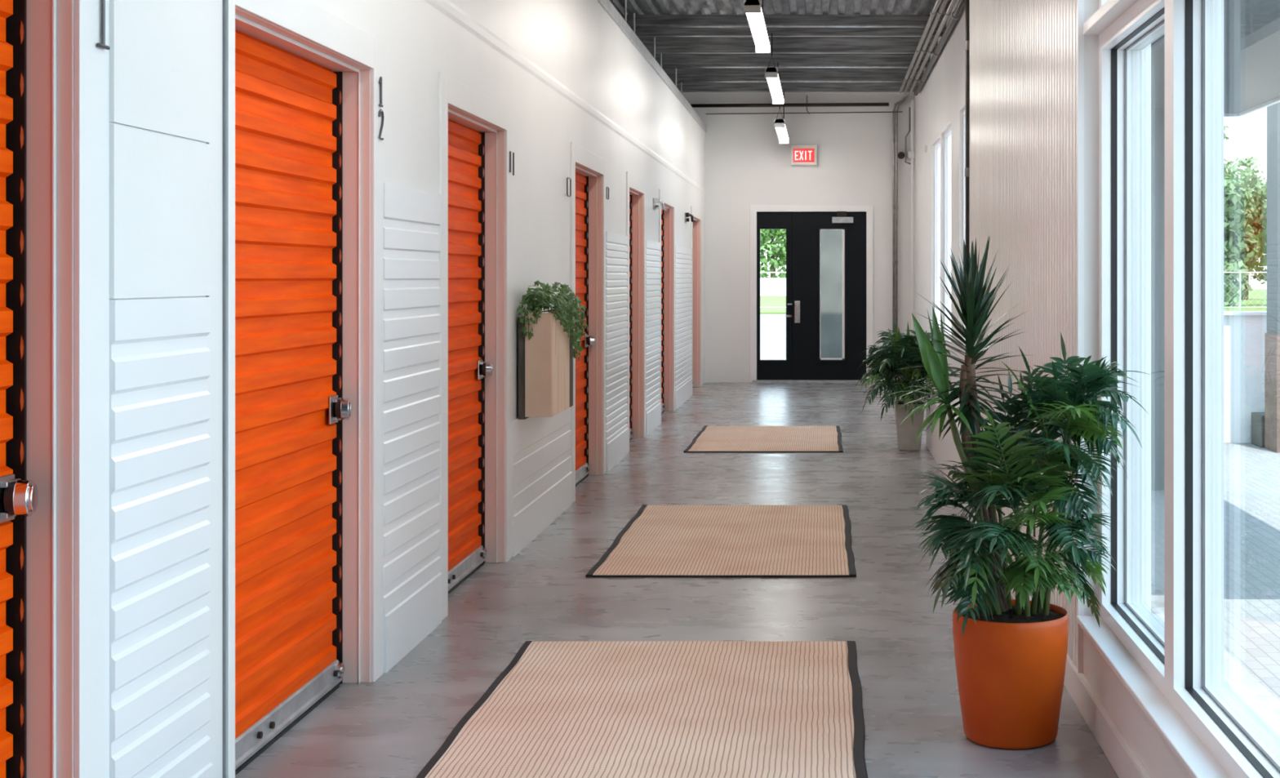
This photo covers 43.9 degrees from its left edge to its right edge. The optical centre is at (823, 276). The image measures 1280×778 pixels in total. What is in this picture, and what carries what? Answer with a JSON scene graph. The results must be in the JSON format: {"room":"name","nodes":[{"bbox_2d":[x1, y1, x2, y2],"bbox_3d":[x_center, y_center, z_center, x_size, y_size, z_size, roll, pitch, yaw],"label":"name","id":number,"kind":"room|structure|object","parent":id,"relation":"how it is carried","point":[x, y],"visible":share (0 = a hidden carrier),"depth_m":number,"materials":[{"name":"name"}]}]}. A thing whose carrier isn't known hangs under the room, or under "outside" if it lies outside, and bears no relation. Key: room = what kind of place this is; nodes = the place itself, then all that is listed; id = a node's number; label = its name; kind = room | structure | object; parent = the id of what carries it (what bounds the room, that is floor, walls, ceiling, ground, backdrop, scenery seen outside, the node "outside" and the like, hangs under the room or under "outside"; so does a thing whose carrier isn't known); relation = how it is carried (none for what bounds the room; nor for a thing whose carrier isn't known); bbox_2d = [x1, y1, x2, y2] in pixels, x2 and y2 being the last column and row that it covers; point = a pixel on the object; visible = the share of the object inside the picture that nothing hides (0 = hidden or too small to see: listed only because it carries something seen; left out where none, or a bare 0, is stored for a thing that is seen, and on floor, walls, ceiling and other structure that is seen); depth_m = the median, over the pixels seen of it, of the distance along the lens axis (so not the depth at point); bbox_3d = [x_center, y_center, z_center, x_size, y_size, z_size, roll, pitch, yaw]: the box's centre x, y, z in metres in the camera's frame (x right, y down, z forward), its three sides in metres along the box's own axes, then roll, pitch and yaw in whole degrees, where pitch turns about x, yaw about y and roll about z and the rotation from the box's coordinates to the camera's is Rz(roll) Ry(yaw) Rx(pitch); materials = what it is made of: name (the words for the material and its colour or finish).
{"room":"self-storage corridor","nodes":[
{"label":"self-storage corridor","id":0,"kind":"room"},
{"bbox_2d":[72,0,706,777],"bbox_3d":[-1.586,-0.285,8.000,0.198,3.270,24.000,0,0,0],"label":"wall","id":1,"kind":"structure","parent":0,"point":[576,72],"depth_m":5.40,"materials":[{"name":"metal"}]},
{"bbox_2d":[0,0,104,777],"bbox_3d":[-1.584,0.275,2.542,0.182,2.150,1.443,0,0,0],"label":"door","id":2,"kind":"structure","parent":1,"relation":"in","point":[36,36],"depth_m":3.14,"materials":[{"name":"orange metal"}]},
{"bbox_2d":[0,0,13,777],"bbox_3d":[-1.620,0.258,2.526,0.030,2.015,1.168,0,0,0],"label":"roller shutter","id":3,"kind":"object","parent":2,"relation":"hanging from","point":[6,6],"depth_m":3.09,"materials":[{"name":"orange metal"}]},
{"bbox_2d":[96,0,110,49],"bbox_3d":[-1.487,-0.579,3.242,0.009,0.215,0.045,0,0,0],"label":"number sign","id":4,"kind":"object","parent":2,"relation":"attached to","point":[102,45],"visible":1,"depth_m":3.24,"materials":[{"name":"silver metal"}]},
{"bbox_2d":[226,0,383,777],"bbox_3d":[-1.584,0.275,4.636,0.182,2.150,1.387,0,0,0],"label":"door","id":5,"kind":"structure","parent":1,"relation":"in","point":[298,108],"depth_m":4.80,"materials":[{"name":"orange metal"}]},
{"bbox_2d":[235,29,336,738],"bbox_3d":[-1.620,0.258,4.588,0.030,2.015,1.177,0,0,0],"label":"roller shutter","id":6,"kind":"object","parent":5,"relation":"hanging from","point":[286,399],"depth_m":4.68,"materials":[{"name":"orange metal"}]},
{"bbox_2d":[377,76,383,139],"bbox_3d":[-1.489,-0.567,5.287,0.008,0.211,0.048,0,0,0],"label":"number sign","id":7,"kind":"object","parent":5,"relation":"attached to","point":[380,111],"visible":1,"depth_m":5.28,"materials":[{"name":"grey metal"}]},
{"bbox_2d":[438,71,511,620],"bbox_3d":[-1.584,0.275,6.830,0.182,2.150,1.384,0,0,0],"label":"door","id":8,"kind":"structure","parent":1,"relation":"in","point":[475,177],"depth_m":7.22,"materials":[{"name":"orange metal"}]},
{"bbox_2d":[448,119,481,570],"bbox_3d":[-1.620,0.258,6.814,0.030,2.015,1.109,0,0,0],"label":"roller shutter","id":9,"kind":"object","parent":8,"relation":"hanging from","point":[464,139],"depth_m":7.06,"materials":[{"name":"orange metal"}]},
{"bbox_2d":[509,151,514,175],"bbox_3d":[-1.489,-0.540,7.504,0.008,0.110,0.089,0,0,0],"label":"number sign","id":10,"kind":"object","parent":8,"relation":"attached to","point":[510,171],"visible":1,"depth_m":7.54,"materials":[{"name":"grey metal"}]},
{"bbox_2d":[517,280,588,419],"bbox_3d":[-1.381,0.359,8.046,0.245,0.682,0.851,0,0,0],"label":"wall planter","id":11,"kind":"object","parent":1,"relation":"attached to","point":[546,340],"visible":1,"depth_m":7.68,"materials":[{"name":"brown wood"}]},
{"bbox_2d":[566,177,571,196],"bbox_3d":[-1.489,-0.522,9.190,0.008,0.112,0.127,0,0,0],"label":"number sign","id":12,"kind":"object","parent":1,"relation":"attached to","point":[567,178],"visible":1,"depth_m":9.16,"materials":[{"name":"grey metal"}]},
{"bbox_2d":[570,142,605,502],"bbox_3d":[-1.584,0.275,10.069,0.182,2.150,1.443,0,0,0],"label":"door","id":13,"kind":"structure","parent":1,"relation":"in","point":[586,184],"depth_m":10.66,"materials":[{"name":"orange metal"}]},
{"bbox_2d":[575,172,586,471],"bbox_3d":[-1.620,0.258,10.053,0.030,2.015,1.168,0,0,0],"label":"roller shutter","id":14,"kind":"object","parent":13,"relation":"hanging from","point":[580,177],"depth_m":10.45,"materials":[{"name":"orange metal"}]},
{"bbox_2d":[606,186,608,199],"bbox_3d":[-1.489,-0.575,10.845,0.008,0.087,0.097,0,0,0],"label":"unit number","id":15,"kind":"object","parent":13,"relation":"attached to","point":[606,186],"visible":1,"depth_m":10.82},
{"bbox_2d":[626,171,645,452],"bbox_3d":[-1.584,0.275,12.605,0.182,2.150,1.230,0,0,0],"label":"door","id":16,"kind":"structure","parent":1,"relation":"in","point":[635,200],"depth_m":13.10,"materials":[{"name":"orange metal"}]},
{"bbox_2d":[629,195,630,428],"bbox_3d":[-1.620,0.258,12.589,0.030,2.015,0.955,0,0,0],"label":"curtain","id":17,"kind":"object","parent":16,"relation":"hanging from","point":[629,196],"depth_m":13.09,"materials":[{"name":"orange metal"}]},
{"bbox_2d":[658,188,675,422],"bbox_3d":[-1.584,0.275,15.105,0.182,2.150,1.470,0,0,0],"label":"door","id":18,"kind":"structure","parent":1,"relation":"in","point":[665,217],"depth_m":15.72,"materials":[{"name":"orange metal"}]},
{"bbox_2d":[661,208,662,403],"bbox_3d":[-1.620,0.258,15.089,0.030,2.015,1.195,0,0,0],"label":"door","id":19,"kind":"structure","parent":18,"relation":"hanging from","point":[661,209],"depth_m":15.71,"materials":[{"name":"orange metal"}]},
{"bbox_2d":[690,205,702,394],"bbox_3d":[-1.584,0.275,18.575,0.182,2.150,1.470,0,0,0],"label":"door","id":20,"kind":"structure","parent":1,"relation":"in","point":[695,228],"depth_m":19.19,"materials":[{"name":"orange metal"}]},
{"bbox_2d":[653,198,667,210],"bbox_3d":[-1.454,-0.642,13.996,0.103,0.103,0.273,0,0,0],"label":"security camera","id":21,"kind":"object","parent":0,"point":[655,201],"depth_m":13.97,"materials":[{"name":"metal"}]},
{"bbox_2d":[684,212,696,222],"bbox_3d":[-1.454,-0.642,17.166,0.103,0.103,0.273,0,0,0],"label":"security camera","id":22,"kind":"object","parent":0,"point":[686,214],"depth_m":17.13,"materials":[{"name":"metal"}]},
{"bbox_2d":[235,382,1279,777],"bbox_3d":[-1.525,1.410,8.025,5.950,0.120,24.450,0,0,0],"label":"floor","id":23,"kind":"structure","parent":0,"point":[392,726],"depth_m":6.33,"materials":[{"name":"concrete"}]},
{"bbox_2d":[416,640,867,777],"bbox_3d":[-0.485,1.343,4.710,1.224,0.014,2.116,0,0,0],"label":"floor mat","id":24,"kind":"object","parent":23,"relation":"on","point":[660,708],"visible":1,"depth_m":4.80,"materials":[{"name":"fabric"}]},
{"bbox_2d":[585,504,856,577],"bbox_3d":[-0.458,1.343,8.115,1.218,0.014,2.166,0,0,0],"label":"floor mat","id":25,"kind":"object","parent":23,"relation":"on","point":[689,541],"visible":1,"depth_m":7.85,"materials":[{"name":"fabric"}]},
{"bbox_2d":[683,425,843,452],"bbox_3d":[-0.458,1.343,13.037,1.228,0.014,2.031,0,0,0],"label":"floor mat","id":26,"kind":"object","parent":23,"relation":"on","point":[710,438],"visible":1,"depth_m":12.81,"materials":[{"name":"fabric"}]},
{"bbox_2d":[853,320,959,450],"bbox_3d":[0.655,0.843,12.256,0.838,1.014,0.925,0,0,0],"label":"palm","id":27,"kind":"object","parent":23,"relation":"on","point":[903,353],"visible":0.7,"depth_m":12.12,"materials":[{"name":"plant"}]},
{"bbox_2d":[925,392,968,506],"bbox_3d":[0.993,1.140,10.585,0.345,0.420,3.930,0,0,0],"label":"ledge","id":28,"kind":"object","parent":23,"relation":"on","point":[944,451],"visible":0.14,"depth_m":10.81,"materials":[{"name":"paint"}]},
{"bbox_2d":[886,235,1151,749],"bbox_3d":[0.568,0.612,4.553,0.722,1.476,0.718,0,0,-33],"label":"potted plant","id":29,"kind":"object","parent":23,"relation":"on","point":[1011,655],"visible":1,"depth_m":4.48,"materials":[{"name":"green plant"}]},
{"bbox_2d":[609,0,951,93],"bbox_3d":[-1.505,-2.265,8.000,5.990,0.690,24.400,0,0,0],"label":"ceiling","id":30,"kind":"structure","parent":0,"point":[669,46],"depth_m":15.99,"materials":[{"name":"metal"}]},
{"bbox_2d":[743,0,770,52],"bbox_3d":[-0.497,-2.064,11.985,0.121,0.432,1.970,0,0,0],"label":"pendant lamp","id":31,"kind":"object","parent":30,"relation":"hanging from","point":[753,9],"visible":1,"depth_m":11.61,"materials":[{"name":"white plastic"}]},
{"bbox_2d":[764,32,783,103],"bbox_3d":[-0.483,-2.064,15.720,0.121,0.432,2.240,0,0,0],"label":"pendant lamp","id":32,"kind":"object","parent":30,"relation":"hanging from","point":[771,73],"visible":1,"depth_m":15.14,"materials":[{"name":"white plastic"}]},
{"bbox_2d":[766,75,783,103],"bbox_3d":[-0.483,-1.875,15.720,0.115,0.050,2.220,0,0,0],"label":"diffuser","id":33,"kind":"object","parent":32,"relation":"attached to","point":[774,83],"depth_m":15.60,"materials":[{"name":"white plastic"}]},
{"bbox_2d":[773,71,788,143],"bbox_3d":[-0.486,-1.964,18.425,0.121,0.632,2.050,0,0,0],"label":"pendant lamp","id":34,"kind":"object","parent":30,"relation":"hanging from","point":[779,123],"visible":0.98,"depth_m":17.83,"materials":[{"name":"white plastic"}]},
{"bbox_2d":[775,127,788,142],"bbox_3d":[-0.486,-1.675,18.425,0.115,0.050,2.030,0,0,0],"label":"diffuser","id":35,"kind":"object","parent":34,"relation":"attached to","point":[782,134],"depth_m":18.38,"materials":[{"name":"white plastic"}]},
{"bbox_2d":[628,24,946,26],"bbox_3d":[-0.550,-2.250,14.100,3.300,0.027,0.028,0,0,0],"label":"conduit","id":36,"kind":"object","parent":30,"relation":"attached to","point":[630,25],"visible":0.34,"depth_m":14.09,"materials":[{"name":"metal"}]},
{"bbox_2d":[690,102,888,107],"bbox_3d":[-0.423,-2.166,19.850,2.503,0.061,0.044,0,0,0],"label":"pipe","id":37,"kind":"object","parent":30,"relation":"attached to","point":[788,104],"visible":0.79,"depth_m":19.83,"materials":[{"name":"black metal"}]},
{"bbox_2d":[706,95,902,114],"bbox_3d":[-0.242,-2.173,19.900,2.492,0.240,0.012,0,0,0],"label":"pipe","id":38,"kind":"object","parent":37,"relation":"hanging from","point":[806,95],"visible":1,"depth_m":19.89,"materials":[{"name":"grey metal"}]},
{"bbox_2d":[892,90,907,338],"bbox_3d":[0.987,-0.727,19.442,0.113,3.055,1.024,0,0,-6],"label":"conduit","id":39,"kind":"object","parent":30,"relation":"attached to","point":[904,93],"visible":0.93,"depth_m":19.91,"materials":[{"name":"grey metal"}]},
{"bbox_2d":[895,92,910,332],"bbox_3d":[1.026,-0.727,19.442,0.106,3.055,1.026,0,0,-7],"label":"conduit","id":40,"kind":"object","parent":30,"relation":"attached to","point":[908,93],"visible":0.93,"depth_m":19.92,"materials":[{"name":"grey metal"}]},
{"bbox_2d":[898,0,941,93],"bbox_3d":[0.930,-2.225,13.780,0.049,0.046,10.240,0,0,0],"label":"conduit","id":41,"kind":"object","parent":30,"relation":"attached to","point":[933,12],"visible":1,"depth_m":14.81,"materials":[{"name":"grey metal"}]},
{"bbox_2d":[903,0,947,92],"bbox_3d":[0.985,-2.235,13.780,0.059,0.056,10.240,0,0,0],"label":"conduit","id":42,"kind":"object","parent":30,"relation":"attached to","point":[940,11],"visible":0.97,"depth_m":14.84,"materials":[{"name":"grey metal"}]},
{"bbox_2d":[662,65,925,67],"bbox_3d":[-0.550,-2.250,16.850,3.300,0.027,0.028,0,0,0],"label":"conduit","id":43,"kind":"object","parent":42,"relation":"attached to","point":[663,66],"visible":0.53,"depth_m":16.84,"materials":[{"name":"metal"}]},
{"bbox_2d":[671,80,919,82],"bbox_3d":[-0.550,-2.250,18.100,3.300,0.027,0.028,0,0,0],"label":"conduit","id":44,"kind":"object","parent":42,"relation":"attached to","point":[673,81],"visible":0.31,"depth_m":18.09,"materials":[{"name":"metal"}]},
{"bbox_2d":[908,0,956,93],"bbox_3d":[1.050,-2.220,13.780,0.054,0.051,10.240,0,0,0],"label":"conduit","id":45,"kind":"object","parent":30,"relation":"attached to","point":[948,12],"visible":1,"depth_m":14.80,"materials":[{"name":"grey metal"}]},
{"bbox_2d":[681,92,915,382],"bbox_3d":[-1.525,-0.625,20.100,5.950,3.950,0.200,0,0,0],"label":"wall","id":46,"kind":"structure","parent":0,"point":[746,164],"depth_m":20.00,"materials":[{"name":"paint"}]},
{"bbox_2d":[791,144,817,165],"bbox_3d":[-0.248,-1.543,19.951,0.330,0.260,0.098,0,0,0],"label":"exit sign","id":47,"kind":"object","parent":46,"relation":"attached to","point":[801,154],"visible":1,"depth_m":19.90,"materials":[{"name":"plastic"}]},
{"bbox_2d":[750,204,873,382],"bbox_3d":[-0.150,0.223,20.030,1.570,2.255,0.180,0,0,0],"label":"door","id":48,"kind":"structure","parent":46,"relation":"in","point":[802,224],"depth_m":20.02,"materials":[{"name":"black paint"}]},
{"bbox_2d":[897,151,904,159],"bbox_3d":[0.991,-1.539,19.966,0.090,0.090,0.068,0,0,0],"label":"bell","id":49,"kind":"object","parent":46,"relation":"attached to","point":[900,155],"visible":1,"depth_m":19.94,"materials":[{"name":"metal"}]},
{"bbox_2d":[904,106,911,164],"bbox_3d":[1.073,-1.785,19.950,0.078,0.730,0.020,0,0,0],"label":"cable","id":50,"kind":"object","parent":49,"relation":"attached to","point":[909,107],"visible":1,"depth_m":19.94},
{"bbox_2d":[915,0,965,394],"bbox_3d":[1.220,-0.570,14.210,0.390,3.840,11.580,0,0,0],"label":"wall","id":51,"kind":"structure","parent":0,"point":[940,101],"depth_m":15.67,"materials":[{"name":"paint"}]},
{"bbox_2d":[907,98,914,334],"bbox_3d":[1.116,-0.700,19.920,0.074,3.100,0.120,0,0,0],"label":"riser pipe","id":52,"kind":"object","parent":51,"relation":"attached to","point":[910,153],"visible":0.86,"depth_m":19.89,"materials":[{"name":"metal"}]},
{"bbox_2d":[924,145,927,152],"bbox_3d":[1.150,-1.430,17.600,0.030,0.080,0.080,0,0,0],"label":"detector","id":53,"kind":"object","parent":51,"relation":"attached to","point":[925,146],"visible":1,"depth_m":17.57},
{"bbox_2d":[934,138,940,329],"bbox_3d":[1.230,-0.405,16.260,0.070,2.010,1.240,0,0,0],"label":"window","id":54,"kind":"structure","parent":51,"relation":"in","point":[937,146],"depth_m":16.84,"materials":[{"name":"clear glass"}]},
{"bbox_2d":[913,0,965,95],"bbox_3d":[1.115,-2.200,13.780,0.070,0.067,10.240,0,0,0],"label":"conduit","id":55,"kind":"object","parent":51,"relation":"attached to","point":[955,15],"visible":1,"depth_m":14.69,"materials":[{"name":"grey metal"}]},
{"bbox_2d":[944,125,951,339],"bbox_3d":[1.230,-0.405,14.900,0.070,2.010,1.200,0,0,0],"label":"window","id":56,"kind":"structure","parent":51,"relation":"in","point":[948,134],"depth_m":15.40,"materials":[{"name":"clear glass"}]},
{"bbox_2d":[963,108,965,346],"bbox_3d":[1.230,-0.405,12.860,0.070,2.010,1.120,0,0,0],"label":"window","id":57,"kind":"structure","parent":51,"relation":"in","point":[964,111],"depth_m":13.38,"materials":[{"name":"clear glass"}]},
{"bbox_2d":[969,0,1279,777],"bbox_3d":[0.925,-0.570,2.310,0.270,3.840,12.620,0,0,0],"label":"wall","id":58,"kind":"structure","parent":0,"point":[1034,64],"depth_m":5.32,"materials":[{"name":"paint"}]},
{"bbox_2d":[964,0,969,331],"bbox_3d":[0.796,-0.770,8.670,0.030,3.400,0.028,0,0,0],"label":"vertical conduit","id":59,"kind":"object","parent":58,"relation":"attached to","point":[967,2],"visible":0.73,"depth_m":8.66,"materials":[{"name":"black metal"}]},
{"bbox_2d":[968,507,1151,777],"bbox_3d":[0.803,1.295,2.300,0.018,0.110,12.600,0,0,0],"label":"baseboard","id":60,"kind":"structure","parent":58,"relation":"attached to","point":[1125,762],"depth_m":4.47,"materials":[{"name":"paint"}]},
{"bbox_2d":[1098,0,1107,8],"bbox_3d":[0.923,-1.395,4.412,0.123,1.210,0.995,0,0,0],"label":"window","id":61,"kind":"structure","parent":58,"relation":"in","point":[1101,2],"depth_m":4.87,"materials":[{"name":"clear"}]},
{"bbox_2d":[1098,0,1168,701],"bbox_3d":[0.923,0.155,4.412,0.123,1.821,0.995,0,0,0],"label":"window","id":62,"kind":"structure","parent":58,"relation":"in","point":[1122,44],"depth_m":4.86,"materials":[{"name":"clear glass"}]},
{"bbox_2d":[1151,0,1279,116],"bbox_3d":[1.887,-1.170,7.950,1.725,0.240,4.760,0,0,0],"label":"canopy roof","id":63,"kind":"structure","parent":58,"relation":"attached to","point":[1251,28],"depth_m":7.74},
{"bbox_2d":[1168,0,1279,777],"bbox_3d":[0.923,0.155,3.058,0.123,1.821,1.715,0,0,0],"label":"window","id":64,"kind":"structure","parent":58,"relation":"in","point":[1235,739],"depth_m":3.86,"materials":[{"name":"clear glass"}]},
{"label":"outside","id":65,"kind":"structure","parent":0,"visible":0},
{"bbox_2d":[760,314,1279,701],"bbox_3d":[0.000,1.440,65.000,120.000,0.140,190.000,0,0,0],"label":"ground","id":66,"kind":"structure","parent":65,"point":[1251,472],"depth_m":7.94,"materials":[{"name":"white concrete"}]},
{"bbox_2d":[820,229,842,358],"bbox_3d":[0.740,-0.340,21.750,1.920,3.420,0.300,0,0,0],"label":"glass panel","id":67,"kind":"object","parent":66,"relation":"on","point":[831,240],"depth_m":21.60,"materials":[{"name":"glass"}]},
{"bbox_2d":[1151,109,1164,490],"bbox_3d":[1.920,0.150,10.175,1.000,2.440,0.250,0,0,0],"label":"wall","id":68,"kind":"structure","parent":66,"relation":"on","point":[1157,115],"depth_m":10.05,"materials":[{"name":"white paint"}]},
{"bbox_2d":[1223,311,1266,443],"bbox_3d":[4.725,0.830,13.000,6.550,1.080,0.280,0,0,0],"label":"wall","id":69,"kind":"structure","parent":66,"relation":"on","point":[1244,331],"depth_m":12.90,"materials":[{"name":"white paint"}]},
{"bbox_2d":[1251,412,1264,447],"bbox_3d":[3.650,1.240,12.700,0.300,0.260,0.300,0,0,0],"label":"concrete block","id":70,"kind":"object","parent":66,"relation":"on","point":[1257,418],"visible":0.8,"depth_m":12.65,"materials":[{"name":"grey concrete"}]},
{"bbox_2d":[1264,102,1279,453],"bbox_3d":[3.740,-0.015,12.350,0.440,2.770,0.340,0,0,0],"label":"gate post","id":71,"kind":"object","parent":66,"relation":"on","point":[1272,338],"visible":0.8,"depth_m":12.29,"materials":[{"name":"metal"}]},
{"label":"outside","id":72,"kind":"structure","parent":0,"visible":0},
{"bbox_2d":[760,288,1266,314],"bbox_3d":[0.000,1.340,108.500,120.000,0.060,103.000,0,0,0],"label":"ground","id":73,"kind":"structure","parent":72,"point":[765,301],"depth_m":75.27,"materials":[{"name":"green plant"}]},
{"bbox_2d":[760,229,786,277],"bbox_3d":[-3.707,-2.220,110.000,7.654,7.083,7.026,0,0,0],"label":"tree","id":74,"kind":"object","parent":73,"relation":"on","point":[766,235],"visible":0.21,"depth_m":109.30,"materials":[{"name":"green plant"}]},
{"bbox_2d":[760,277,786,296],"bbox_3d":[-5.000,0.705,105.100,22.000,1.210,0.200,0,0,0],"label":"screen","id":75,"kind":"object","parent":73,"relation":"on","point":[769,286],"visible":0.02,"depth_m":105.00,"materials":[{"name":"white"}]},
{"bbox_2d":[760,271,1266,310],"bbox_3d":[7.485,0.560,61.000,75.030,1.520,0.052,0,0,0],"label":"fence","id":76,"kind":"object","parent":73,"relation":"on","point":[1239,272],"visible":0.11,"depth_m":60.99,"materials":[{"name":"metal"}]},
{"bbox_2d":[1223,124,1240,235],"bbox_3d":[18.569,-3.876,78.784,5.520,10.386,5.446,0,0,0],"label":"tree","id":77,"kind":"object","parent":73,"relation":"on","point":[1228,177],"visible":0.02,"depth_m":78.80,"materials":[{"name":"green plant"}]},
{"bbox_2d":[1223,177,1261,306],"bbox_3d":[16.989,-1.613,69.069,4.386,6.043,4.405,0,0,0],"label":"tree","id":78,"kind":"object","parent":73,"relation":"on","point":[1238,253],"visible":0.4,"depth_m":67.76,"materials":[{"name":"green plant"}]},
{"bbox_2d":[1225,155,1266,299],"bbox_3d":[23.703,-2.716,87.996,5.859,8.071,5.704,0,0,0],"label":"tree","id":79,"kind":"object","parent":73,"relation":"on","point":[1260,221],"visible":0.26,"depth_m":87.56,"materials":[{"name":"green plant"}]},
{"bbox_2d":[1254,181,1266,266],"bbox_3d":[21.497,-1.926,69.928,4.343,6.497,5.213,0,0,0],"label":"tree","id":80,"kind":"object","parent":73,"relation":"on","point":[1263,238],"visible":0.11,"depth_m":70.28,"materials":[{"name":"green plant"}]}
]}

